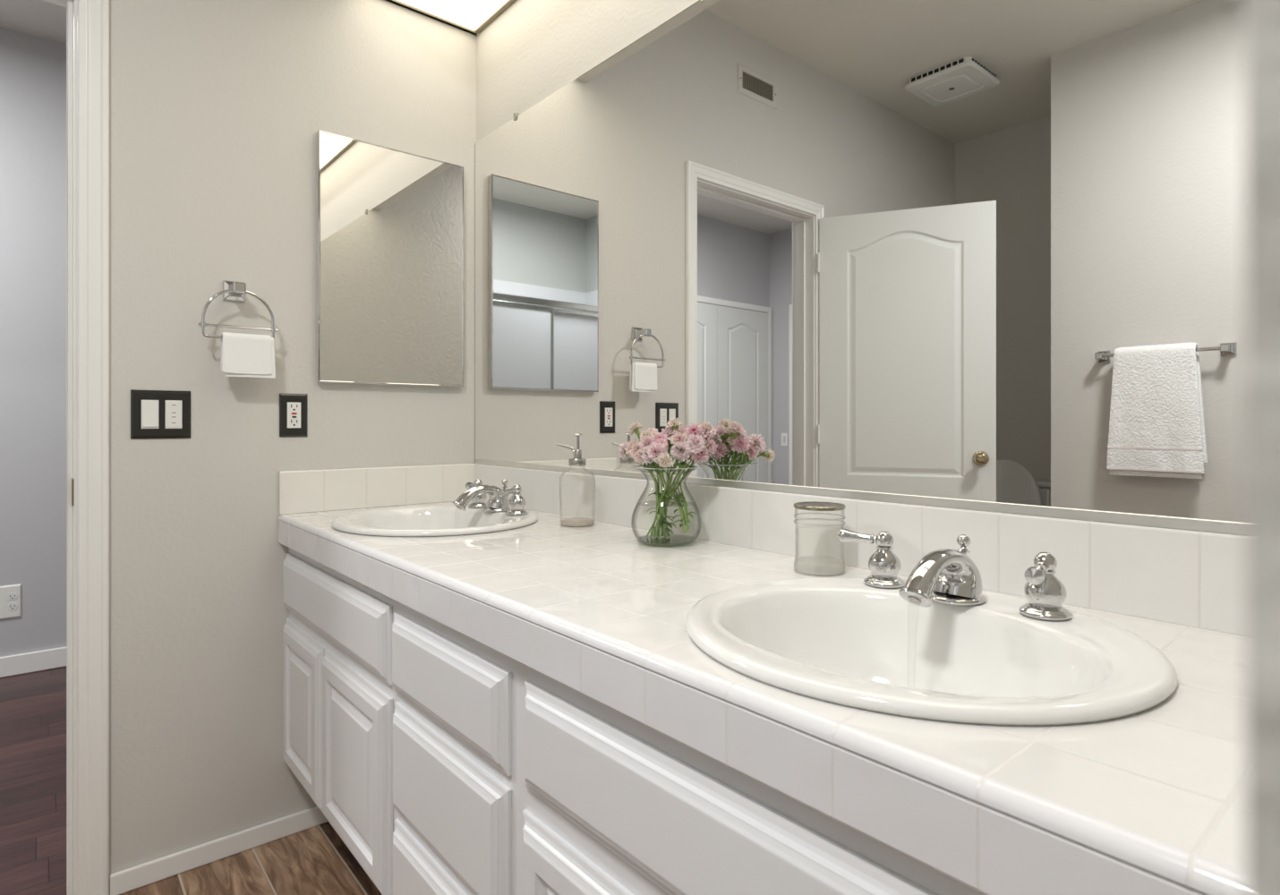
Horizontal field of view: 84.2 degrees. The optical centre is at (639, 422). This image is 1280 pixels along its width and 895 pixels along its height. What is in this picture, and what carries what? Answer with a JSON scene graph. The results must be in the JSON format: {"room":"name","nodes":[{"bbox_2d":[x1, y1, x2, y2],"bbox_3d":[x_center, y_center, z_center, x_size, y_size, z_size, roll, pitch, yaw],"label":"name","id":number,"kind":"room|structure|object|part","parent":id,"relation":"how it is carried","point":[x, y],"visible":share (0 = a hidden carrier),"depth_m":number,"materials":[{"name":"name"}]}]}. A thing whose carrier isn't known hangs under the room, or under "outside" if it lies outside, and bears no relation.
{"room":"bathroom","nodes":[
{"label":"bathroom","id":0,"kind":"room"},
{"bbox_2d":[0,26,66,657],"bbox_3d":[-2.782,-0.296,2.977,5.650,2.739,0.102,0,0,-40],"label":"wall","id":1,"kind":"structure","parent":0,"point":[33,69],"depth_m":3.05,"materials":[{"name":"grey paint"}]},
{"bbox_2d":[0,583,21,619],"bbox_3d":[-2.684,0.760,2.987,0.112,0.140,0.008,0,0,-40],"label":"bedroom outlet","id":2,"kind":"object","parent":1,"relation":"attached to","point":[10,595],"visible":1,"depth_m":3.00,"materials":[{"name":"white plastic"}]},
{"bbox_2d":[7,602,17,610],"bbox_3d":[-2.662,0.781,3.003,0.033,0.033,0.002,0,0,-40],"label":"receptacle","id":3,"kind":"object","parent":2,"relation":"attached to","point":[11,606],"depth_m":3.00,"materials":[{"name":"white plastic"}]},
{"bbox_2d":[7,592,17,600],"bbox_3d":[-2.662,0.738,3.003,0.033,0.033,0.002,0,0,-40],"label":"receptacle","id":4,"kind":"object","parent":2,"relation":"attached to","point":[11,596],"depth_m":3.00,"materials":[{"name":"white plastic"}]},
{"bbox_2d":[0,647,66,677],"bbox_3d":[-2.121,1.030,2.229,5.394,0.085,1.892,0,0,-40],"label":"baseboard","id":5,"kind":"structure","parent":1,"relation":"attached to","point":[12,665],"depth_m":3.04,"materials":[{"name":"white paint"}]},
{"bbox_2d":[0,0,66,44],"bbox_3d":[-1.227,-1.716,1.150,5.650,0.100,5.060,0,0,-40],"label":"ceiling","id":6,"kind":"structure","parent":0,"point":[40,19],"depth_m":2.92,"materials":[{"name":"white paint"}]},
{"bbox_2d":[384,0,477,35],"bbox_3d":[-0.028,-1.425,1.298,0.434,0.482,1.990,0,0,-40],"label":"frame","id":7,"kind":"structure","parent":6,"relation":"attached to","point":[442,21],"depth_m":2.10,"materials":[{"name":"grey paint"}]},
{"bbox_2d":[0,666,382,894],"bbox_3d":[-1.227,1.113,1.150,5.650,0.080,5.060,0,0,-40],"label":"floor","id":8,"kind":"structure","parent":0,"point":[33,704],"depth_m":1.80,"materials":[{"name":"red wood"}]},
{"bbox_2d":[282,547,984,894],"bbox_3d":[-0.080,0.692,1.253,0.546,0.760,1.988,0,0,-40],"label":"vanity cabinet","id":9,"kind":"object","parent":8,"relation":"on","point":[444,763],"visible":0.9,"depth_m":0.98,"materials":[{"name":"white paint"}]},
{"bbox_3d":[-0.818,0.697,1.715,0.019,0.378,0.322,0,0,-40],"label":"cabinet door","id":10,"kind":"part","parent":9,"relation":"part of","materials":[{"name":"white paint"}]},
{"bbox_3d":[-0.693,0.411,1.567,0.019,0.144,0.709,0,0,-40],"label":"false drawer","id":11,"kind":"part","parent":9,"relation":"part of","materials":[{"name":"white paint"}]},
{"bbox_3d":[-0.586,0.697,1.442,0.019,0.378,0.385,0,0,-40],"label":"cabinet door","id":12,"kind":"part","parent":9,"relation":"part of","materials":[{"name":"white paint"}]},
{"bbox_3d":[-0.315,0.801,1.124,0.019,0.164,0.405,0,0,-40],"label":"drawer","id":13,"kind":"part","parent":9,"relation":"part of","materials":[{"name":"white paint"}]},
{"bbox_3d":[-0.317,0.415,1.126,0.019,0.142,0.409,0,0,-40],"label":"drawer","id":14,"kind":"part","parent":9,"relation":"part of","materials":[{"name":"white paint"}]},
{"bbox_3d":[-0.315,0.602,1.124,0.019,0.192,0.405,0,0,-40],"label":"drawer","id":15,"kind":"part","parent":9,"relation":"part of","materials":[{"name":"white paint"}]},
{"bbox_3d":[-0.036,0.701,0.796,0.019,0.368,0.380,0,0,-40],"label":"cabinet door","id":16,"kind":"part","parent":9,"relation":"part of","materials":[{"name":"white paint"}]},
{"bbox_3d":[0.090,0.413,0.648,0.019,0.140,0.759,0,0,-40],"label":"false drawer","id":17,"kind":"part","parent":9,"relation":"part of","materials":[{"name":"white paint"}]},
{"bbox_2d":[277,463,1245,894],"bbox_3d":[-0.078,0.219,1.255,0.563,0.184,1.988,0,0,-40],"label":"countertop","id":18,"kind":"structure","parent":9,"relation":"on","point":[1151,801],"depth_m":0.79,"materials":[{"name":"white tile"}]},
{"bbox_2d":[331,478,538,537],"bbox_3d":[-0.487,0.265,1.708,0.472,0.227,0.494,0,0,-40],"label":"sink basin","id":19,"kind":"object","parent":18,"relation":"in","point":[419,520],"depth_m":1.78,"materials":[{"name":"white ceramic"}]},
{"bbox_3d":[-0.439,0.164,1.855,0.020,0.020,0.057,0,0,11],"label":"lever","id":20,"kind":"part","parent":19,"relation":"part of","materials":[{"name":"silver metal"}]},
{"bbox_3d":[-0.430,0.188,1.874,0.054,0.073,0.089,0,0,-7],"label":"faucet handle","id":21,"kind":"part","parent":19,"relation":"part of","materials":[{"name":"silver metal"}]},
{"bbox_3d":[-0.319,0.169,1.706,0.020,0.020,0.057,0,0,33],"label":"lever","id":22,"kind":"part","parent":19,"relation":"part of","materials":[{"name":"silver metal"}]},
{"bbox_3d":[-0.315,0.188,1.727,0.088,0.073,0.057,0,0,-40],"label":"faucet handle","id":23,"kind":"part","parent":19,"relation":"part of","materials":[{"name":"silver metal"}]},
{"bbox_2d":[452,478,509,511],"bbox_3d":[-0.398,0.186,1.786,0.157,0.082,0.066,0,0,-40],"label":"sink faucet","id":24,"kind":"object","parent":18,"relation":"on","point":[495,503],"visible":0.91,"depth_m":1.78,"materials":[{"name":"silver metal"}]},
{"bbox_3d":[-0.399,0.192,1.785,0.146,0.070,0.058,0,0,-40],"label":"spout","id":25,"kind":"part","parent":24,"relation":"part of","materials":[{"name":"silver metal"}]},
{"bbox_3d":[-0.350,0.169,1.831,0.021,0.048,0.021,0,0,-40],"label":"lift knob","id":26,"kind":"part","parent":24,"relation":"part of","materials":[{"name":"silver metal"}]},
{"bbox_2d":[555,433,595,526],"bbox_3d":[-0.148,0.131,1.654,0.085,0.212,0.106,0,0,-15],"label":"soap dispenser","id":27,"kind":"object","parent":18,"relation":"on","point":[576,460],"visible":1,"depth_m":1.63,"materials":[{"name":"clear glass"}]},
{"bbox_3d":[-0.144,0.074,1.641,0.017,0.022,0.017,0,0,-40],"label":"pump stem","id":28,"kind":"part","parent":27,"relation":"part of","materials":[{"name":"silver metal"}]},
{"bbox_2d":[631,464,701,546],"bbox_3d":[0.052,0.162,1.398,0.139,0.150,0.139,0,0,-40],"label":"glass vase","id":29,"kind":"object","parent":18,"relation":"on","point":[672,541],"visible":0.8,"depth_m":1.38,"materials":[{"name":"clear glass"}]},
{"bbox_2d":[628,442,659,537],"bbox_3d":[0.006,0.132,1.403,0.053,0.191,0.049,0,0,-40],"label":"carnation","id":30,"kind":"object","parent":29,"relation":"in","point":[634,448],"visible":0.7,"depth_m":1.40,"materials":[{"name":"green"}]},
{"bbox_3d":[0.023,0.144,1.402,0.036,0.167,0.010,0,0,9],"label":"stem","id":31,"kind":"part","parent":30,"relation":"part of","materials":[{"name":"green plant"}]},
{"bbox_2d":[617,441,670,536],"bbox_3d":[0.009,0.133,1.440,0.112,0.191,0.048,0,0,18],"label":"carnation","id":32,"kind":"object","parent":29,"relation":"in","point":[622,447],"visible":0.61,"depth_m":1.44,"materials":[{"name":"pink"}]},
{"bbox_2d":[624,438,665,537],"bbox_3d":[0.008,0.130,1.404,0.096,0.196,0.038,0,0,36],"label":"carnation","id":33,"kind":"object","parent":29,"relation":"in","point":[629,444],"visible":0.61,"depth_m":1.41,"materials":[{"name":"green plant"}]},
{"bbox_3d":[0.019,0.142,1.410,0.051,0.172,0.008,0,0,31],"label":"stem","id":34,"kind":"part","parent":33,"relation":"part of","materials":[{"name":"green plant"}]},
{"bbox_2d":[627,421,668,537],"bbox_3d":[0.010,0.112,1.427,0.049,0.231,0.101,0,0,-45],"label":"carnation","id":35,"kind":"object","parent":29,"relation":"in","point":[634,428],"visible":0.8,"depth_m":1.45,"materials":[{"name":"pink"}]},
{"bbox_2d":[640,445,661,484],"bbox_3d":[0.024,0.136,1.387,0.043,0.186,0.106,0,0,10],"label":"carnation","id":36,"kind":"object","parent":29,"relation":"in","point":[645,457],"visible":0.54,"depth_m":1.35,"materials":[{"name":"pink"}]},
{"bbox_2d":[632,447,668,537],"bbox_3d":[0.019,0.137,1.391,0.048,0.181,0.095,0,0,23],"label":"carnation","id":37,"kind":"object","parent":29,"relation":"in","point":[637,455],"visible":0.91,"depth_m":1.37,"materials":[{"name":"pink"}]},
{"bbox_3d":[0.033,0.147,1.395,0.007,0.162,0.056,0,0,39],"label":"stem","id":38,"kind":"part","parent":37,"relation":"part of","materials":[{"name":"green plant"}]},
{"bbox_2d":[642,426,665,536],"bbox_3d":[0.027,0.118,1.427,0.053,0.220,0.044,0,0,14],"label":"carnation","id":39,"kind":"object","parent":29,"relation":"in","point":[654,430],"visible":0.13,"depth_m":1.42,"materials":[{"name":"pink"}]},
{"bbox_2d":[649,473,659,537],"bbox_3d":[0.019,0.128,1.429,0.037,0.199,0.077,0,0,-6],"label":"carnation","id":40,"kind":"object","parent":29,"relation":"in","point":[652,529],"visible":0.11,"depth_m":1.42,"materials":[{"name":"green plant"}]},
{"bbox_3d":[0.031,0.142,1.426,0.007,0.172,0.038,0,0,-27],"label":"stem","id":41,"kind":"part","parent":40,"relation":"part of","materials":[{"name":"green plant"}]},
{"bbox_2d":[639,428,674,522],"bbox_3d":[0.026,0.120,1.404,0.064,0.216,0.054,0,0,-35],"label":"carnation","id":42,"kind":"object","parent":29,"relation":"in","point":[647,432],"visible":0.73,"depth_m":1.39,"materials":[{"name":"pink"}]},
{"bbox_2d":[651,461,661,529],"bbox_3d":[0.026,0.129,1.400,0.039,0.198,0.048,0,0,-9],"label":"carnation","id":43,"kind":"object","parent":29,"relation":"in","point":[652,462],"visible":0.05,"depth_m":1.40,"materials":[{"name":"green plant"}]},
{"bbox_2d":[639,435,676,536],"bbox_3d":[0.032,0.126,1.389,0.082,0.204,0.063,0,0,-40],"label":"carnation","id":44,"kind":"object","parent":29,"relation":"in","point":[646,440],"visible":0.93,"depth_m":1.37,"materials":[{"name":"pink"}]},
{"bbox_3d":[0.043,0.139,1.395,0.016,0.179,0.050,0,0,43],"label":"stem","id":45,"kind":"part","parent":44,"relation":"part of","materials":[{"name":"green plant"}]},
{"bbox_2d":[646,452,675,536],"bbox_3d":[0.034,0.142,1.357,0.043,0.173,0.134,0,0,-20],"label":"carnation","id":46,"kind":"object","parent":29,"relation":"in","point":[664,460],"visible":0.99,"depth_m":1.30,"materials":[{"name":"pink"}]},
{"bbox_3d":[0.043,0.147,1.373,0.017,0.162,0.109,0,0,-16],"label":"stem","id":47,"kind":"part","parent":46,"relation":"part of","materials":[{"name":"green plant"}]},
{"bbox_2d":[646,442,675,536],"bbox_3d":[0.045,0.132,1.365,0.044,0.193,0.112,0,0,21],"label":"carnation","id":48,"kind":"object","parent":29,"relation":"in","point":[652,454],"visible":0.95,"depth_m":1.33,"materials":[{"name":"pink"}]},
{"bbox_3d":[0.043,0.143,1.382,0.006,0.170,0.086,0,0,5],"label":"stem","id":49,"kind":"part","parent":48,"relation":"part of","materials":[{"name":"green plant"}]},
{"bbox_2d":[650,437,674,534],"bbox_3d":[0.050,0.128,1.367,0.041,0.200,0.103,0,0,21],"label":"carnation","id":50,"kind":"object","parent":29,"relation":"in","point":[662,440],"visible":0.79,"depth_m":1.34,"materials":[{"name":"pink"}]},
{"bbox_2d":[653,426,675,537],"bbox_3d":[0.054,0.117,1.392,0.050,0.221,0.047,0,0,13],"label":"carnation","id":51,"kind":"object","parent":29,"relation":"in","point":[669,431],"visible":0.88,"depth_m":1.39,"materials":[{"name":"green plant"}]},
{"bbox_3d":[0.047,0.132,1.397,0.034,0.192,0.008,0,0,-8],"label":"stem","id":52,"kind":"part","parent":51,"relation":"part of","materials":[{"name":"green plant"}]},
{"bbox_2d":[652,432,685,524],"bbox_3d":[0.051,0.111,1.368,0.085,0.185,0.040,0,0,-3],"label":"carnation","id":53,"kind":"object","parent":29,"relation":"in","point":[659,435],"visible":0.45,"depth_m":1.37,"materials":[{"name":"green"}]},
{"bbox_3d":[0.067,0.124,1.379,0.054,0.158,0.009,0,0,12],"label":"stem","id":54,"kind":"part","parent":53,"relation":"part of","materials":[{"name":"green plant"}]},
{"bbox_2d":[652,425,689,536],"bbox_3d":[0.072,0.116,1.406,0.088,0.224,0.044,0,0,-12],"label":"carnation","id":55,"kind":"object","parent":29,"relation":"in","point":[686,425],"visible":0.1,"depth_m":1.40,"materials":[{"name":"green plant"}]},
{"bbox_3d":[0.058,0.130,1.408,0.070,0.196,0.006,0,0,13],"label":"stem","id":56,"kind":"part","parent":55,"relation":"part of","materials":[{"name":"green plant"}]},
{"bbox_2d":[657,426,687,534],"bbox_3d":[0.070,0.118,1.395,0.066,0.220,0.047,0,0,34],"label":"carnation","id":57,"kind":"object","parent":29,"relation":"in","point":[682,430],"visible":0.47,"depth_m":1.39,"materials":[{"name":"green plant"}]},
{"bbox_3d":[0.062,0.131,1.403,0.043,0.194,0.018,0,0,32],"label":"stem","id":58,"kind":"part","parent":57,"relation":"part of","materials":[{"name":"green plant"}]},
{"bbox_2d":[657,432,689,536],"bbox_3d":[0.063,0.123,1.384,0.048,0.211,0.090,0,0,-40],"label":"carnation","id":59,"kind":"object","parent":29,"relation":"in","point":[677,438],"visible":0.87,"depth_m":1.36,"materials":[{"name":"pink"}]},
{"bbox_3d":[0.056,0.136,1.394,0.012,0.185,0.066,0,0,-40],"label":"stem","id":60,"kind":"part","parent":59,"relation":"part of","materials":[{"name":"green plant"}]},
{"bbox_2d":[665,418,682,494],"bbox_3d":[0.064,0.109,1.401,0.045,0.238,0.062,0,0,4],"label":"carnation","id":61,"kind":"object","parent":29,"relation":"in","point":[674,422],"visible":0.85,"depth_m":1.39,"materials":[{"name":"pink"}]},
{"bbox_2d":[664,433,689,528],"bbox_3d":[0.069,0.111,1.409,0.042,0.193,0.084,0,0,-25],"label":"carnation","id":62,"kind":"object","parent":29,"relation":"in","point":[672,433],"visible":0.12,"depth_m":1.41,"materials":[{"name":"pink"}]},
{"bbox_2d":[665,434,691,511],"bbox_3d":[0.074,0.123,1.395,0.044,0.210,0.108,0,0,-40],"label":"carnation","id":63,"kind":"object","parent":29,"relation":"in","point":[682,465],"visible":0.09,"depth_m":1.39,"materials":[{"name":"green plant"}]},
{"bbox_3d":[0.063,0.137,1.401,0.008,0.183,0.085,0,0,-40],"label":"stem","id":64,"kind":"part","parent":63,"relation":"part of","materials":[{"name":"green plant"}]},
{"bbox_2d":[665,440,691,530],"bbox_3d":[0.073,0.123,1.359,0.042,0.178,0.075,0,0,-20],"label":"carnation","id":65,"kind":"object","parent":29,"relation":"in","point":[677,452],"visible":0.95,"depth_m":1.34,"materials":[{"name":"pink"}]},
{"bbox_3d":[0.069,0.135,1.369,0.034,0.154,0.022,0,0,17],"label":"stem","id":66,"kind":"part","parent":65,"relation":"part of","materials":[{"name":"green plant"}]},
{"bbox_2d":[653,433,705,537],"bbox_3d":[0.071,0.124,1.366,0.056,0.209,0.134,0,0,-40],"label":"carnation","id":67,"kind":"object","parent":29,"relation":"in","point":[697,442],"visible":0.99,"depth_m":1.33,"materials":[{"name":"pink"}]},
{"bbox_3d":[0.064,0.138,1.379,0.006,0.181,0.104,0,0,-44],"label":"stem","id":68,"kind":"part","parent":67,"relation":"part of","materials":[{"name":"green plant"}]},
{"bbox_2d":[646,420,713,537],"bbox_3d":[0.082,0.112,1.401,0.140,0.232,0.041,0,0,27],"label":"carnation","id":69,"kind":"object","parent":29,"relation":"in","point":[707,423],"visible":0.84,"depth_m":1.38,"materials":[{"name":"green plant"}]},
{"bbox_2d":[669,423,701,532],"bbox_3d":[0.089,0.107,1.374,0.052,0.212,0.060,0,0,-40],"label":"carnation","id":70,"kind":"object","parent":29,"relation":"in","point":[694,428],"visible":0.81,"depth_m":1.37,"materials":[{"name":"green"}]},
{"bbox_3d":[0.087,0.119,1.388,0.030,0.188,0.036,0,0,-40],"label":"stem","id":71,"kind":"part","parent":70,"relation":"part of","materials":[{"name":"green plant"}]},
{"bbox_2d":[675,444,708,533],"bbox_3d":[0.100,0.126,1.358,0.073,0.176,0.042,0,0,39],"label":"carnation","id":72,"kind":"object","parent":29,"relation":"in","point":[703,456],"visible":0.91,"depth_m":1.35,"materials":[{"name":"green"}]},
{"bbox_3d":[0.090,0.138,1.367,0.044,0.153,0.009,0,0,25],"label":"stem","id":73,"kind":"part","parent":72,"relation":"part of","materials":[{"name":"green plant"}]},
{"bbox_2d":[667,435,717,505],"bbox_3d":[0.094,0.127,1.395,0.058,0.203,0.138,0,0,-40],"label":"carnation","id":74,"kind":"object","parent":29,"relation":"in","point":[711,443],"visible":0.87,"depth_m":1.36,"materials":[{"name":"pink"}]},
{"bbox_2d":[679,425,716,528],"bbox_3d":[0.112,0.105,1.372,0.073,0.211,0.036,0,0,11],"label":"carnation","id":75,"kind":"object","parent":29,"relation":"in","point":[703,429],"visible":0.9,"depth_m":1.37,"materials":[{"name":"green"}]},
{"bbox_3d":[0.104,0.120,1.377,0.054,0.181,0.013,0,0,11],"label":"stem","id":76,"kind":"part","parent":75,"relation":"part of","materials":[{"name":"green plant"}]},
{"bbox_2d":[793,501,845,575],"bbox_3d":[0.286,0.184,1.130,0.081,0.107,0.081,0,0,-40],"label":"glass jar","id":77,"kind":"object","parent":18,"relation":"on","point":[814,506],"visible":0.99,"depth_m":1.12,"materials":[{"name":"clear glass"}]},
{"bbox_3d":[0.286,0.134,1.130,0.080,0.006,0.080,0,0,-40],"label":"lid","id":78,"kind":"part","parent":77,"relation":"part of","materials":[{"name":"silver metal"}]},
{"bbox_2d":[685,528,1177,725],"bbox_3d":[0.293,0.265,0.793,0.472,0.227,0.494,0,0,-40],"label":"sink basin","id":79,"kind":"object","parent":18,"relation":"in","point":[845,641],"depth_m":0.82,"materials":[{"name":"white ceramic"}]},
{"bbox_3d":[0.309,0.161,1.003,0.057,0.020,0.020,0,0,24],"label":"lever","id":80,"kind":"part","parent":79,"relation":"part of","materials":[{"name":"silver metal"}]},
{"bbox_3d":[0.328,0.188,0.996,0.057,0.073,0.088,0,0,-40],"label":"faucet handle","id":81,"kind":"part","parent":79,"relation":"part of","materials":[{"name":"silver metal"}]},
{"bbox_3d":[0.449,0.169,0.801,0.020,0.021,0.057,0,0,36],"label":"lever","id":82,"kind":"part","parent":79,"relation":"part of","materials":[{"name":"silver metal"}]},
{"bbox_3d":[0.460,0.188,0.815,0.091,0.073,0.054,0,0,-40],"label":"faucet handle","id":83,"kind":"part","parent":79,"relation":"part of","materials":[{"name":"silver metal"}]},
{"bbox_2d":[898,534,986,606],"bbox_3d":[0.372,0.186,0.875,0.157,0.082,0.066,0,0,-40],"label":"sink faucet","id":84,"kind":"object","parent":18,"relation":"on","point":[944,576],"visible":1,"depth_m":0.87,"materials":[{"name":"silver metal"}]},
{"bbox_3d":[0.371,0.192,0.874,0.146,0.070,0.058,0,0,-40],"label":"spout","id":85,"kind":"part","parent":84,"relation":"part of","materials":[{"name":"silver metal"}]},
{"bbox_3d":[0.421,0.169,0.920,0.021,0.048,0.021,0,0,-40],"label":"lift knob","id":86,"kind":"part","parent":84,"relation":"part of","materials":[{"name":"silver metal"}]},
{"bbox_2d":[109,0,476,876],"bbox_3d":[-1.752,-0.296,1.212,3.370,2.739,0.115,0,0,-40],"label":"wall","id":87,"kind":"structure","parent":0,"point":[217,108],"depth_m":1.75,"materials":[{"name":"grey paint"}]},
{"bbox_2d":[42,0,109,894],"bbox_3d":[-1.579,0.022,1.351,0.900,2.101,0.138,0,0,-40],"label":"door frame","id":88,"kind":"structure","parent":87,"relation":"attached to","point":[93,15],"depth_m":1.57,"materials":[{"name":"white paint"}]},
{"bbox_3d":[-1.270,0.155,1.584,0.004,0.060,0.036,0,0,-40],"label":"strike plate","id":89,"kind":"part","parent":88,"relation":"part of","materials":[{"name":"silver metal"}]},
{"bbox_2d":[130,389,190,438],"bbox_3d":[-1.124,-0.019,1.663,0.118,0.113,0.011,0,0,-40],"label":"light switch","id":90,"kind":"object","parent":87,"relation":"attached to","point":[154,413],"visible":1,"depth_m":1.66,"materials":[{"name":"black plastic"}]},
{"bbox_3d":[-1.141,-0.019,1.648,0.034,0.067,0.002,0,0,-40],"label":"rocker frame","id":91,"kind":"part","parent":90,"relation":"part of","materials":[{"name":"white plastic"}]},
{"bbox_3d":[-1.105,-0.019,1.678,0.034,0.067,0.002,0,0,-40],"label":"rocker frame","id":92,"kind":"part","parent":90,"relation":"part of","materials":[{"name":"white plastic"}]},
{"bbox_2d":[109,805,328,894],"bbox_3d":[-1.002,1.048,1.767,0.516,0.050,0.012,0,0,-40],"label":"baseboard","id":93,"kind":"structure","parent":87,"relation":"attached to","point":[135,877],"depth_m":1.72,"materials":[{"name":"white paint"}]},
{"bbox_2d":[198,280,277,339],"bbox_3d":[-0.990,-0.276,1.739,0.170,0.150,0.068,0,0,-40],"label":"towel ring","id":94,"kind":"object","parent":87,"relation":"attached to","point":[234,291],"visible":1,"depth_m":1.72,"materials":[{"name":"silver metal"}]},
{"bbox_3d":[-0.990,-0.327,1.739,0.049,0.049,0.068,0,0,-40],"label":"wall post","id":95,"kind":"part","parent":94,"relation":"part of","materials":[{"name":"silver metal"}]},
{"bbox_2d":[220,332,275,378],"bbox_3d":[-0.958,-0.164,1.733,0.117,0.106,0.027,0,0,-40],"label":"washcloth","id":96,"kind":"object","parent":94,"relation":"hanging from","point":[250,355],"visible":1,"depth_m":1.72,"materials":[{"name":"white fabric"}]},
{"bbox_2d":[279,392,307,436],"bbox_3d":[-0.905,-0.019,1.851,0.068,0.113,0.009,0,0,-40],"label":"wall outlet","id":97,"kind":"object","parent":87,"relation":"attached to","point":[293,407],"visible":1,"depth_m":1.85,"materials":[{"name":"black plastic"}]},
{"bbox_2d":[287,401,300,427],"bbox_3d":[-0.904,-0.019,1.849,0.034,0.067,0.003,0,0,-40],"label":"receptacle","id":98,"kind":"object","parent":97,"relation":"attached to","point":[294,408],"depth_m":1.85,"materials":[{"name":"white plastic"}]},
{"bbox_2d":[315,129,463,387],"bbox_3d":[-0.699,-0.441,2.017,0.417,0.668,0.024,0,0,-40],"label":"medicine cabinet","id":99,"kind":"object","parent":87,"relation":"attached to","point":[389,222],"visible":1,"depth_m":1.99,"materials":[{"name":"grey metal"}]},
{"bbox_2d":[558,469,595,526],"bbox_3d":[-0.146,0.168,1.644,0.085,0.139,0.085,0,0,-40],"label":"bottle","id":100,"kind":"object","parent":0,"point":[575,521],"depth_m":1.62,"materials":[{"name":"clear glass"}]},
{"bbox_2d":[476,0,699,142],"bbox_3d":[0.208,-0.296,1.432,0.100,2.739,2.090,0,0,-40],"label":"wall","id":101,"kind":"structure","parent":0,"point":[532,50],"depth_m":1.89,"materials":[{"name":"grey paint"}]},
{"bbox_2d":[385,0,516,35],"bbox_3d":[-0.012,-1.198,1.312,0.392,0.026,1.988,0,0,-40],"label":"ceiling light panel","id":102,"kind":"object","parent":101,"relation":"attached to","point":[473,16],"visible":1,"depth_m":2.07,"materials":[{"name":"beige plastic"}]},
{"bbox_2d":[474,0,1245,535],"bbox_3d":[0.132,-0.375,1.435,0.010,1.002,1.988,0,0,-40],"label":"wall mirror","id":103,"kind":"object","parent":101,"relation":"attached to","point":[983,255],"visible":1,"depth_m":1.11,"materials":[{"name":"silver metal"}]},
{"bbox_2d":[474,463,1245,635],"bbox_3d":[0.136,0.182,1.430,0.011,0.111,1.978,0,0,-40],"label":"backsplash","id":104,"kind":"structure","parent":101,"relation":"attached to","point":[1187,577],"depth_m":1.02,"materials":[{"name":"white tile"}]},
{"bbox_2d":[631,500,700,538],"bbox_3d":[0.052,0.195,1.398,0.135,0.070,0.135,0,0,-40],"label":"water","id":105,"kind":"object","parent":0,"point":[652,501],"visible":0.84,"depth_m":1.41,"materials":[{"name":"clear liquid"}]},
{"bbox_2d":[1245,0,1279,894],"bbox_3d":[0.447,-0.296,0.330,0.965,2.739,0.100,0,0,-40],"label":"door frame","id":106,"kind":"structure","parent":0,"point":[1262,16],"depth_m":0.05,"materials":[{"name":"grey paint"}]}
]}

